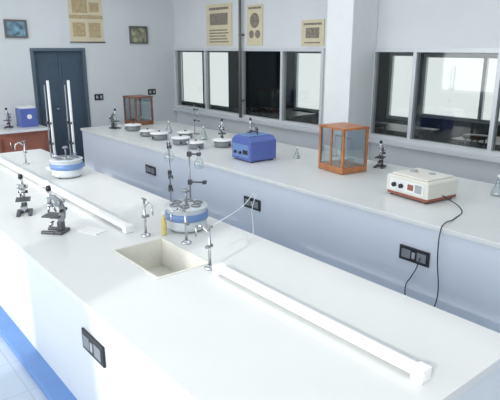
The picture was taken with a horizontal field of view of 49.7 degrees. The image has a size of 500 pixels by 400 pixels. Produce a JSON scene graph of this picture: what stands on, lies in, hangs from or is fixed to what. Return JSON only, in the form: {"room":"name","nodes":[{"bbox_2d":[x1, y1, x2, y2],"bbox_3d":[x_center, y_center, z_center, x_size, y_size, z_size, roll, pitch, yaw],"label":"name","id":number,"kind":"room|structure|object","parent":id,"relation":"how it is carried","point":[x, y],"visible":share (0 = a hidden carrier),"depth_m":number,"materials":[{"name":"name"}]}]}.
{"room":"science classroom","nodes":[
{"label":"science classroom","id":0,"kind":"room"},
{"bbox_2d":[0,162,84,399],"bbox_3d":[-1.712,0.094,7.603,10.900,0.100,18.950,-13,20,-38],"label":"floor","id":1,"kind":"structure","parent":0,"point":[16,383],"depth_m":3.54,"materials":[{"name":"tile"}]},
{"bbox_2d":[0,125,49,152],"bbox_3d":[-4.908,-0.556,8.175,3.580,0.840,0.740,-13,20,-38],"label":"bench","id":2,"kind":"object","parent":1,"relation":"on","point":[36,137],"visible":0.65,"depth_m":8.70,"materials":[{"name":"brown laminate"}]},
{"bbox_2d":[4,108,13,128],"bbox_3d":[-3.956,-1.343,8.811,0.120,0.330,0.167,-3,16,-10],"label":"microscope","id":3,"kind":"object","parent":2,"relation":"on","point":[7,114],"visible":1,"depth_m":8.81,"materials":[{"name":"grey metal"}]},
{"bbox_2d":[0,125,49,134],"bbox_3d":[-4.910,-0.942,8.069,3.580,0.040,0.734,-13,20,-38],"label":"countertop","id":4,"kind":"structure","parent":2,"relation":"on","point":[16,129],"depth_m":8.75,"materials":[{"name":"grey laminate"}]},
{"bbox_2d":[15,105,38,127],"bbox_3d":[-3.719,-1.397,9.005,0.280,0.330,0.272,-13,20,-38],"label":"apparatus","id":5,"kind":"object","parent":2,"relation":"on","point":[26,116],"visible":1,"depth_m":8.91,"materials":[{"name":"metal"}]},
{"bbox_2d":[0,149,499,399],"bbox_3d":[-1.296,0.496,4.477,1.570,0.820,6.420,-13,20,-38],"label":"lab bench","id":6,"kind":"object","parent":1,"relation":"on","point":[198,333],"visible":0.81,"depth_m":2.80,"materials":[{"name":"white laminate"}]},
{"bbox_2d":[14,140,29,164],"bbox_3d":[-2.581,-0.531,6.101,0.070,0.277,0.155,11,19,34],"label":"tap","id":7,"kind":"object","parent":6,"relation":"on","point":[23,144],"visible":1,"depth_m":6.12,"materials":[{"name":"silver metal"}]},
{"bbox_2d":[15,174,32,216],"bbox_3d":[-1.806,-0.049,4.289,0.120,0.330,0.167,-5,17,-19],"label":"microscope","id":8,"kind":"object","parent":6,"relation":"on","point":[24,208],"visible":1,"depth_m":4.28,"materials":[{"name":"black metal"}]},
{"bbox_2d":[20,204,26,211],"bbox_3d":[-1.797,0.068,4.294,0.052,0.063,0.039,-5,17,-19],"label":"mirror","id":9,"kind":"object","parent":8,"relation":"attached to","point":[23,207],"depth_m":4.29,"materials":[{"name":"silver metal"}]},
{"bbox_2d":[43,80,56,168],"bbox_3d":[-2.167,-0.809,5.846,0.130,0.950,0.120,12,20,37],"label":"stand","id":10,"kind":"object","parent":6,"relation":"on","point":[53,143],"visible":0.77,"depth_m":5.82,"materials":[{"name":"white plastic"}]},
{"bbox_2d":[41,185,69,234],"bbox_3d":[-1.399,0.067,3.853,0.174,0.343,0.125,3,16,10],"label":"microscope","id":11,"kind":"object","parent":6,"relation":"on","point":[61,215],"visible":1,"depth_m":3.84,"materials":[{"name":"grey metal"}]},
{"bbox_2d":[49,146,83,178],"bbox_3d":[-1.890,-0.399,5.559,0.332,0.315,0.332,-2,16,-6],"label":"bath","id":12,"kind":"object","parent":6,"relation":"on","point":[61,166],"visible":1,"depth_m":5.46,"materials":[{"name":"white plastic"}]},
{"bbox_2d":[49,155,82,177],"bbox_3d":[-1.890,-0.347,5.574,0.331,0.183,0.331,-13,20,-38],"label":"tub","id":13,"kind":"object","parent":12,"relation":"in","point":[61,166],"depth_m":5.46,"materials":[{"name":"plastic"}]},
{"bbox_2d":[0,157,133,233],"bbox_3d":[-1.975,-0.158,5.178,0.068,0.058,3.520,-13,20,-38],"label":"rail","id":14,"kind":"object","parent":6,"relation":"on","point":[126,228],"visible":0.95,"depth_m":4.55,"materials":[{"name":"white plastic"}]},
{"bbox_2d":[64,80,76,154],"bbox_3d":[-1.958,-0.817,5.874,0.130,0.950,0.120,12,20,37],"label":"stand","id":15,"kind":"object","parent":6,"relation":"on","point":[68,122],"visible":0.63,"depth_m":5.84,"materials":[{"name":"white metal"}]},
{"bbox_2d":[77,226,106,234],"bbox_3d":[-1.146,0.222,3.923,0.180,0.006,0.120,8,18,27],"label":"paper sheet","id":16,"kind":"object","parent":6,"relation":"on","point":[89,230],"visible":1,"depth_m":3.92,"materials":[{"name":"white paper"}]},
{"bbox_2d":[81,327,105,367],"bbox_3d":[-0.835,0.782,2.868,0.020,0.120,0.270,-13,20,-38],"label":"power socket","id":17,"kind":"object","parent":6,"relation":"attached to","point":[91,345],"visible":1,"depth_m":2.84,"materials":[{"name":"black plastic"}]},
{"bbox_2d":[82,334,89,350],"bbox_3d":[-0.884,0.769,2.916,0.004,0.070,0.080,-13,20,-38],"label":"outlet","id":18,"kind":"object","parent":17,"relation":"attached to","point":[85,338],"depth_m":2.91,"materials":[{"name":"grey plastic"}]},
{"bbox_2d":[93,344,100,361],"bbox_3d":[-0.795,0.798,2.812,0.004,0.070,0.080,-13,20,-38],"label":"outlet","id":19,"kind":"object","parent":17,"relation":"attached to","point":[96,348],"depth_m":2.81,"materials":[{"name":"grey plastic"}]},
{"bbox_2d":[141,197,152,236],"bbox_3d":[-0.710,0.129,3.754,0.070,0.277,0.155,-13,20,-38],"label":"tap","id":20,"kind":"object","parent":6,"relation":"on","point":[145,234],"visible":1,"depth_m":3.77,"materials":[{"name":"silver metal"}]},
{"bbox_2d":[111,237,211,279],"bbox_3d":[-0.574,0.465,3.471,0.386,0.224,0.596,-13,20,-38],"label":"sink","id":21,"kind":"object","parent":6,"relation":"in","point":[159,258],"visible":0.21,"depth_m":3.67,"materials":[{"name":"ceramic"}]},
{"bbox_2d":[161,211,166,234],"bbox_3d":[-0.610,0.165,3.826,0.040,0.170,0.040,-13,20,-38],"label":"bottle","id":22,"kind":"object","parent":6,"relation":"on","point":[163,221],"visible":1,"depth_m":3.81,"materials":[{"name":"plastic"}]},
{"bbox_2d":[166,134,172,200],"bbox_3d":[-0.618,-0.179,4.178,0.100,0.640,0.210,-3,16,-10],"label":"stand","id":23,"kind":"object","parent":6,"relation":"on","point":[168,143],"visible":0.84,"depth_m":4.19,"materials":[{"name":"metal"}]},
{"bbox_2d":[170,204,191,244],"bbox_3d":[-0.465,0.169,3.615,0.155,0.277,0.070,-13,20,-38],"label":"tap","id":24,"kind":"object","parent":6,"relation":"on","point":[186,241],"visible":1,"depth_m":3.62,"materials":[{"name":"silver metal"}]},
{"bbox_2d":[165,188,207,231],"bbox_3d":[-0.464,0.063,3.948,0.316,0.300,0.316,10,19,32],"label":"bath","id":25,"kind":"object","parent":6,"relation":"on","point":[197,211],"visible":0.97,"depth_m":3.86,"materials":[{"name":"plastic"}]},
{"bbox_2d":[187,141,206,197],"bbox_3d":[-0.421,-0.158,4.177,0.170,0.600,0.100,1,16,5],"label":"stand","id":26,"kind":"object","parent":6,"relation":"on","point":[189,153],"visible":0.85,"depth_m":4.16,"materials":[{"name":"metal"}]},
{"bbox_2d":[195,224,212,270],"bbox_3d":[-0.273,0.273,3.245,0.155,0.277,0.070,13,20,39],"label":"tap","id":27,"kind":"object","parent":6,"relation":"on","point":[209,267],"visible":0.91,"depth_m":3.22,"materials":[{"name":"silver metal"}]},
{"bbox_2d":[212,190,257,239],"bbox_3d":[-0.050,0.135,3.474,0.201,0.436,0.633,4,16,15],"label":"tubing","id":28,"kind":"object","parent":6,"relation":"on","point":[256,190],"visible":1,"depth_m":3.32,"materials":[{"name":"plastic"}]},
{"bbox_2d":[213,262,431,384],"bbox_3d":[0.254,0.549,2.668,0.068,0.058,1.420,-13,20,-38],"label":"rail","id":29,"kind":"object","parent":6,"relation":"on","point":[420,372],"visible":1,"depth_m":2.48,"materials":[{"name":"white plastic"}]},
{"bbox_2d":[252,107,267,116],"bbox_3d":[0.186,-1.299,10.540,0.320,0.991,0.320,-13,20,-38],"label":"stool","id":30,"kind":"object","parent":1,"relation":"on","point":[259,109],"visible":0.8,"depth_m":10.31,"materials":[{"name":"black plastic"}]},
{"bbox_2d":[232,106,315,122],"bbox_3d":[0.460,-1.403,11.147,0.700,0.860,1.800,-13,20,-38],"label":"lab table","id":31,"kind":"object","parent":1,"relation":"on","point":[271,111],"visible":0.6,"depth_m":10.68,"materials":[{"name":"black ceramic"}]},
{"bbox_2d":[80,120,499,332],"bbox_3d":[0.871,0.077,5.963,1.720,0.820,9.740,-13,20,-38],"label":"lab bench","id":32,"kind":"object","parent":1,"relation":"on","point":[351,223],"visible":0.68,"depth_m":5.05,"materials":[{"name":"grey laminate"}]},
{"bbox_2d":[109,108,120,128],"bbox_3d":[-2.230,-1.339,8.872,0.167,0.330,0.120,10,19,32],"label":"microscope","id":33,"kind":"object","parent":32,"relation":"on","point":[111,118],"visible":1,"depth_m":8.88,"materials":[{"name":"grey metal"}]},
{"bbox_2d":[124,122,141,130],"bbox_3d":[-1.877,-1.181,8.681,0.276,0.130,0.276,-1,16,-5],"label":"mantle","id":34,"kind":"object","parent":32,"relation":"on","point":[132,126],"visible":1,"depth_m":8.60,"materials":[{"name":"white metal"}]},
{"bbox_2d":[122,95,153,124],"bbox_3d":[-1.941,-1.566,9.392,0.352,0.485,0.422,-14,21,-40],"label":"analytical balance","id":35,"kind":"object","parent":32,"relation":"on","point":[140,120],"visible":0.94,"depth_m":9.35,"materials":[{"name":"brown wood"}]},
{"bbox_2d":[139,128,155,136],"bbox_3d":[-1.542,-1.022,8.138,0.248,0.117,0.248,-8,18,-27],"label":"mantle","id":36,"kind":"object","parent":32,"relation":"on","point":[144,132],"visible":0.85,"depth_m":8.06,"materials":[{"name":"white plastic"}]},
{"bbox_2d":[145,164,155,175],"bbox_3d":[-1.343,-0.409,7.338,0.020,0.119,0.281,-13,20,-38],"label":"power socket","id":37,"kind":"object","parent":32,"relation":"attached to","point":[149,169],"visible":1,"depth_m":7.33,"materials":[{"name":"black plastic"}]},
{"bbox_2d":[150,130,168,139],"bbox_3d":[-1.317,-0.945,7.842,0.276,0.130,0.276,12,20,37],"label":"mantle","id":38,"kind":"object","parent":32,"relation":"on","point":[155,135],"visible":0.98,"depth_m":7.75,"materials":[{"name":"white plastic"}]},
{"bbox_2d":[171,135,190,144],"bbox_3d":[-0.953,-0.833,7.444,0.276,0.130,0.276,-2,16,-6],"label":"mantle","id":39,"kind":"object","parent":32,"relation":"on","point":[180,139],"visible":1,"depth_m":7.36,"materials":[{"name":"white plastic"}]},
{"bbox_2d":[177,130,193,137],"bbox_3d":[-0.955,-0.977,7.980,0.248,0.117,0.248,5,16,16],"label":"mantle","id":40,"kind":"object","parent":32,"relation":"on","point":[184,132],"visible":0.8,"depth_m":7.91,"materials":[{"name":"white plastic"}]},
{"bbox_2d":[187,139,204,149],"bbox_3d":[-0.715,-0.740,7.136,0.248,0.117,0.248,-9,18,-28],"label":"mantle","id":41,"kind":"object","parent":32,"relation":"on","point":[195,144],"visible":0.94,"depth_m":7.06,"materials":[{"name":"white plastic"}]},
{"bbox_2d":[192,109,199,134],"bbox_3d":[-0.825,-1.233,8.273,0.128,0.450,0.075,10,19,32],"label":"stand","id":42,"kind":"object","parent":32,"relation":"on","point":[194,119],"visible":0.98,"depth_m":8.29,"materials":[{"name":"grey metal"}]},
{"bbox_2d":[200,126,206,138],"bbox_3d":[-0.672,-0.972,7.819,0.120,0.187,0.120,-13,20,-38],"label":"flask","id":43,"kind":"object","parent":32,"relation":"on","point":[202,136],"visible":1,"depth_m":7.80,"materials":[{"name":"clear glass"}]},
{"bbox_2d":[212,137,231,147],"bbox_3d":[-0.368,-0.781,7.259,0.276,0.130,0.276,12,20,36],"label":"mantle","id":44,"kind":"object","parent":32,"relation":"on","point":[222,142],"visible":0.98,"depth_m":7.17,"materials":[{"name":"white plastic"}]},
{"bbox_2d":[218,119,225,137],"bbox_3d":[-0.394,-0.980,7.595,0.120,0.330,0.167,-1,16,-5],"label":"microscope","id":45,"kind":"object","parent":32,"relation":"on","point":[221,126],"visible":0.63,"depth_m":7.58,"materials":[{"name":"grey metal"}]},
{"bbox_2d":[244,195,260,211],"bbox_3d":[0.019,0.037,5.737,0.020,0.120,0.270,-13,20,-38],"label":"power socket","id":46,"kind":"object","parent":32,"relation":"attached to","point":[257,203],"visible":0.94,"depth_m":5.71,"materials":[{"name":"black plastic"}]},
{"bbox_2d":[253,201,257,208],"bbox_3d":[0.059,0.053,5.681,0.004,0.070,0.080,-13,20,-38],"label":"outlet","id":47,"kind":"object","parent":46,"relation":"attached to","point":[255,206],"depth_m":5.68,"materials":[{"name":"grey plastic"}]},
{"bbox_2d":[247,118,257,132],"bbox_3d":[0.031,-1.001,7.672,0.167,0.330,0.120,-4,16,-14],"label":"microscope","id":48,"kind":"object","parent":32,"relation":"on","point":[251,123],"visible":0.43,"depth_m":7.64,"materials":[{"name":"grey metal"}]},
{"bbox_2d":[232,130,275,162],"bbox_3d":[0.037,-0.652,6.418,0.405,0.338,0.380,-11,19,-35],"label":"instrument box","id":49,"kind":"object","parent":32,"relation":"on","point":[253,146],"visible":1,"depth_m":6.30,"materials":[{"name":"metal"}]},
{"bbox_2d":[80,120,499,248],"bbox_3d":[0.878,-0.296,5.850,1.600,0.040,9.720,-13,20,-38],"label":"countertop","id":50,"kind":"structure","parent":32,"relation":"on","point":[479,222],"depth_m":5.34,"materials":[{"name":"grey laminate"}]},
{"bbox_2d":[318,122,369,174],"bbox_3d":[1.004,-0.563,5.828,0.352,0.485,0.422,-9,18,-29],"label":"analytical balance","id":51,"kind":"object","parent":32,"relation":"on","point":[341,166],"visible":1,"depth_m":5.75,"materials":[{"name":"brown wood"}]},
{"bbox_2d":[373,140,386,168],"bbox_3d":[1.450,-0.511,5.980,0.110,0.304,0.154,9,18,28],"label":"microscope","id":52,"kind":"object","parent":32,"relation":"on","point":[381,149],"visible":1,"depth_m":5.98,"materials":[{"name":"grey metal"}]},
{"bbox_2d":[399,244,429,294],"bbox_3d":[1.269,0.634,4.282,0.068,0.521,0.270,-13,20,-38],"label":"power socket","id":53,"kind":"object","parent":32,"relation":"attached to","point":[411,254],"visible":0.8,"depth_m":4.23,"materials":[{"name":"black plastic"}]},
{"bbox_2d":[401,248,410,258],"bbox_3d":[1.239,0.423,4.291,0.004,0.070,0.080,-13,20,-38],"label":"outlet","id":54,"kind":"object","parent":53,"relation":"attached to","point":[405,252],"depth_m":4.29,"materials":[{"name":"grey plastic"}]},
{"bbox_2d":[416,253,425,263],"bbox_3d":[1.327,0.453,4.187,0.004,0.070,0.080,-13,20,-38],"label":"outlet","id":55,"kind":"object","parent":53,"relation":"attached to","point":[421,257],"depth_m":4.18,"materials":[{"name":"grey plastic"}]},
{"bbox_2d":[386,168,462,306],"bbox_3d":[1.578,0.301,4.633,0.553,0.971,1.209,-2,16,-7],"label":"instrument","id":56,"kind":"object","parent":32,"relation":"on","point":[426,186],"visible":0.91,"depth_m":4.68,"materials":[{"name":"beige plastic"}]},
{"bbox_2d":[491,175,499,195],"bbox_3d":[2.227,-0.133,4.842,0.120,0.187,0.120,-13,20,-38],"label":"flask","id":57,"kind":"object","parent":32,"relation":"on","point":[496,191],"visible":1,"depth_m":4.83,"materials":[{"name":"clear glass"}]},
{"bbox_2d":[375,122,387,133],"bbox_3d":[1.961,-0.712,8.456,0.320,0.991,0.320,-13,20,-38],"label":"stool","id":58,"kind":"object","parent":1,"relation":"on","point":[377,124],"visible":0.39,"depth_m":8.25,"materials":[{"name":"black plastic"}]},
{"bbox_2d":[375,121,439,140],"bbox_3d":[2.172,-0.837,9.137,0.700,0.860,1.800,-13,20,-38],"label":"lab table","id":59,"kind":"object","parent":1,"relation":"on","point":[391,127],"visible":0.22,"depth_m":8.60,"materials":[{"name":"black ceramic"}]},
{"bbox_2d":[414,127,431,140],"bbox_3d":[2.430,-0.536,7.830,0.320,0.991,0.320,-13,20,-38],"label":"stool","id":60,"kind":"object","parent":1,"relation":"on","point":[418,130],"visible":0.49,"depth_m":7.64,"materials":[{"name":"black plastic"}]},
{"bbox_2d":[450,135,499,147],"bbox_3d":[3.693,-0.334,7.351,0.700,0.860,1.800,-13,20,-38],"label":"lab table","id":61,"kind":"object","parent":1,"relation":"on","point":[459,140],"visible":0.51,"depth_m":7.52,"materials":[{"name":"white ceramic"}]},
{"bbox_2d":[462,134,487,148],"bbox_3d":[2.976,-0.377,7.265,0.320,0.991,0.320,-13,20,-38],"label":"stool","id":62,"kind":"object","parent":1,"relation":"on","point":[471,137],"visible":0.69,"depth_m":7.08,"materials":[{"name":"black plastic"}]},
{"bbox_2d":[0,0,181,126],"bbox_3d":[-4.605,-2.017,8.642,8.120,3.400,0.150,-13,20,-38],"label":"wall","id":63,"kind":"structure","parent":0,"point":[117,68],"depth_m":10.07,"materials":[{"name":"paint"}]},
{"bbox_2d":[3,19,27,37],"bbox_3d":[-3.867,-2.828,8.920,0.360,0.290,0.030,-13,20,-38],"label":"picture frame","id":64,"kind":"object","parent":63,"relation":"attached to","point":[13,28],"visible":1,"depth_m":8.92,"materials":[{"name":"blue paper"}]},
{"bbox_2d":[6,21,25,35],"bbox_3d":[-3.872,-2.829,8.926,0.300,0.230,0.010,-13,20,-38],"label":"print","id":65,"kind":"object","parent":64,"relation":"attached to","point":[13,28],"depth_m":8.92},
{"bbox_2d":[29,48,90,162],"bbox_3d":[-3.396,-1.656,9.760,0.970,2.100,0.170,-13,20,-38],"label":"door","id":66,"kind":"structure","parent":63,"relation":"in","point":[55,65],"depth_m":9.70,"materials":[{"name":"paint"}]},
{"bbox_2d":[67,0,105,42],"bbox_3d":[-2.917,-3.222,9.622,0.660,0.811,0.024,-13,20,-38],"label":"poster","id":67,"kind":"object","parent":63,"relation":"attached to","point":[85,16],"visible":1,"depth_m":9.63,"materials":[{"name":"beige paper"}]},
{"bbox_2d":[94,94,103,99],"bbox_3d":[-2.817,-1.921,10.073,0.170,0.110,0.026,-13,20,-38],"label":"switch plate","id":68,"kind":"object","parent":63,"relation":"attached to","point":[96,96],"visible":1,"depth_m":10.06,"materials":[{"name":"black plastic"}]},
{"bbox_2d":[129,26,147,43],"bbox_3d":[-2.127,-3.152,10.311,0.380,0.320,0.030,-13,20,-38],"label":"picture frame","id":69,"kind":"object","parent":63,"relation":"attached to","point":[137,34],"visible":1,"depth_m":10.31,"materials":[{"name":"paper"}]},
{"bbox_2d":[131,28,145,41],"bbox_3d":[-2.132,-3.153,10.317,0.320,0.260,0.010,-13,20,-38],"label":"print","id":70,"kind":"object","parent":69,"relation":"attached to","point":[137,34],"depth_m":10.31},
{"bbox_2d":[148,89,155,94],"bbox_3d":[-1.951,-2.152,10.746,0.170,0.110,0.026,-13,20,-38],"label":"switch plate","id":71,"kind":"object","parent":63,"relation":"attached to","point":[150,91],"visible":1,"depth_m":10.74,"materials":[{"name":"black plastic"}]},
{"bbox_2d":[173,0,499,184],"bbox_3d":[2.435,-1.400,6.449,0.120,3.400,12.300,-13,20,-38],"label":"wall","id":72,"kind":"structure","parent":0,"point":[401,23],"depth_m":7.02,"materials":[{"name":"paint"}]},
{"bbox_2d":[206,3,231,45],"bbox_3d":[-0.555,-3.123,9.638,0.016,0.710,0.760,-13,20,-38],"label":"poster","id":73,"kind":"object","parent":72,"relation":"attached to","point":[218,16],"visible":1,"depth_m":9.62,"materials":[{"name":"beige paper"}]},
{"bbox_2d":[209,6,228,42],"bbox_3d":[-0.560,-3.122,9.634,0.003,0.596,0.578,-13,20,-38],"label":"print","id":74,"kind":"object","parent":73,"relation":"attached to","point":[218,15],"depth_m":9.62},
{"bbox_2d":[238,0,244,117],"bbox_3d":[-0.152,-2.652,9.200,0.094,2.480,0.080,-13,20,-38],"label":"conduit pipe","id":75,"kind":"object","parent":72,"relation":"attached to","point":[241,100],"visible":1,"depth_m":9.24,"materials":[{"name":"grey metal"}]},
{"bbox_2d":[173,107,322,134],"bbox_3d":[-0.090,-1.412,9.481,0.120,0.060,4.580,-13,20,-38],"label":"trim","id":76,"kind":"structure","parent":72,"relation":"attached to","point":[261,122],"depth_m":9.21,"materials":[{"name":"paint"}]},
{"bbox_2d":[174,48,324,128],"bbox_3d":[-0.199,-2.068,9.525,0.090,1.180,4.100,-13,20,-38],"label":"window","id":77,"kind":"structure","parent":72,"relation":"in","point":[283,51],"depth_m":9.27,"materials":[{"name":"paint"}]},
{"bbox_2d":[247,4,262,45],"bbox_3d":[0.080,-2.880,8.903,0.016,0.640,0.400,-13,20,-38],"label":"poster","id":78,"kind":"object","parent":72,"relation":"attached to","point":[254,12],"visible":1,"depth_m":8.89,"materials":[{"name":"beige paper"}]},
{"bbox_2d":[248,6,260,37],"bbox_3d":[0.075,-2.920,8.888,0.004,0.491,0.320,-13,20,-38],"label":"print","id":79,"kind":"object","parent":78,"relation":"attached to","point":[254,12],"depth_m":8.88},
{"bbox_2d":[301,19,324,45],"bbox_3d":[0.923,-2.462,7.952,0.016,0.370,0.460,-13,20,-38],"label":"poster","id":80,"kind":"object","parent":72,"relation":"attached to","point":[312,31],"visible":1,"depth_m":7.94,"materials":[{"name":"beige paper"}]},
{"bbox_2d":[304,22,321,42],"bbox_3d":[0.918,-2.457,7.949,0.003,0.289,0.368,-13,20,-38],"label":"print","id":81,"kind":"object","parent":80,"relation":"attached to","point":[312,30],"depth_m":7.94},
{"bbox_2d":[368,137,499,162],"bbox_3d":[3.949,-0.077,4.740,0.120,0.060,7.280,-13,20,-38],"label":"trim","id":82,"kind":"structure","parent":72,"relation":"attached to","point":[489,158],"depth_m":6.59,"materials":[{"name":"paint"}]},
{"bbox_2d":[370,48,499,156],"bbox_3d":[3.694,-0.782,4.955,0.090,1.180,6.420,-13,20,-38],"label":"window","id":83,"kind":"structure","parent":72,"relation":"in","point":[490,150],"depth_m":6.71,"materials":[{"name":"paint"}]},
{"bbox_2d":[182,51,499,150],"bbox_3d":[2.397,-2.530,10.465,0.150,3.400,18.800,-13,20,-38],"label":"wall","id":84,"kind":"structure","parent":0,"point":[262,68],"depth_m":12.21,"materials":[{"name":"paint"}]},
{"bbox_2d":[180,51,228,108],"bbox_3d":[-1.261,-3.347,14.844,0.060,1.500,2.400,-13,20,-38],"label":"window","id":85,"kind":"structure","parent":84,"relation":"in","point":[203,70],"depth_m":14.86,"materials":[{"name":"paint"}]},
{"bbox_2d":[294,51,320,112],"bbox_3d":[1.355,-2.579,11.746,0.060,1.300,1.050,-13,20,-38],"label":"window","id":86,"kind":"structure","parent":84,"relation":"in","point":[296,107],"depth_m":12.04,"materials":[{"name":"paint"}]},
{"bbox_2d":[386,52,412,120],"bbox_3d":[2.823,-2.104,10.021,0.060,1.220,0.580,-13,20,-38],"label":"window","id":87,"kind":"structure","parent":84,"relation":"in","point":[392,55],"depth_m":10.16,"materials":[{"name":"paint"}]},
{"bbox_2d":[419,54,499,124],"bbox_3d":[3.818,-1.813,8.841,0.060,1.100,2.280,-13,20,-38],"label":"window","id":88,"kind":"structure","parent":84,"relation":"in","point":[486,57],"depth_m":9.09,"materials":[{"name":"paint"}]},
{"bbox_2d":[322,0,378,159],"bbox_3d":[1.339,-1.629,7.265,0.500,3.400,0.440,-13,20,-38],"label":"wall pillar","id":89,"kind":"structure","parent":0,"point":[351,39],"depth_m":7.06,"materials":[{"name":"paint"}]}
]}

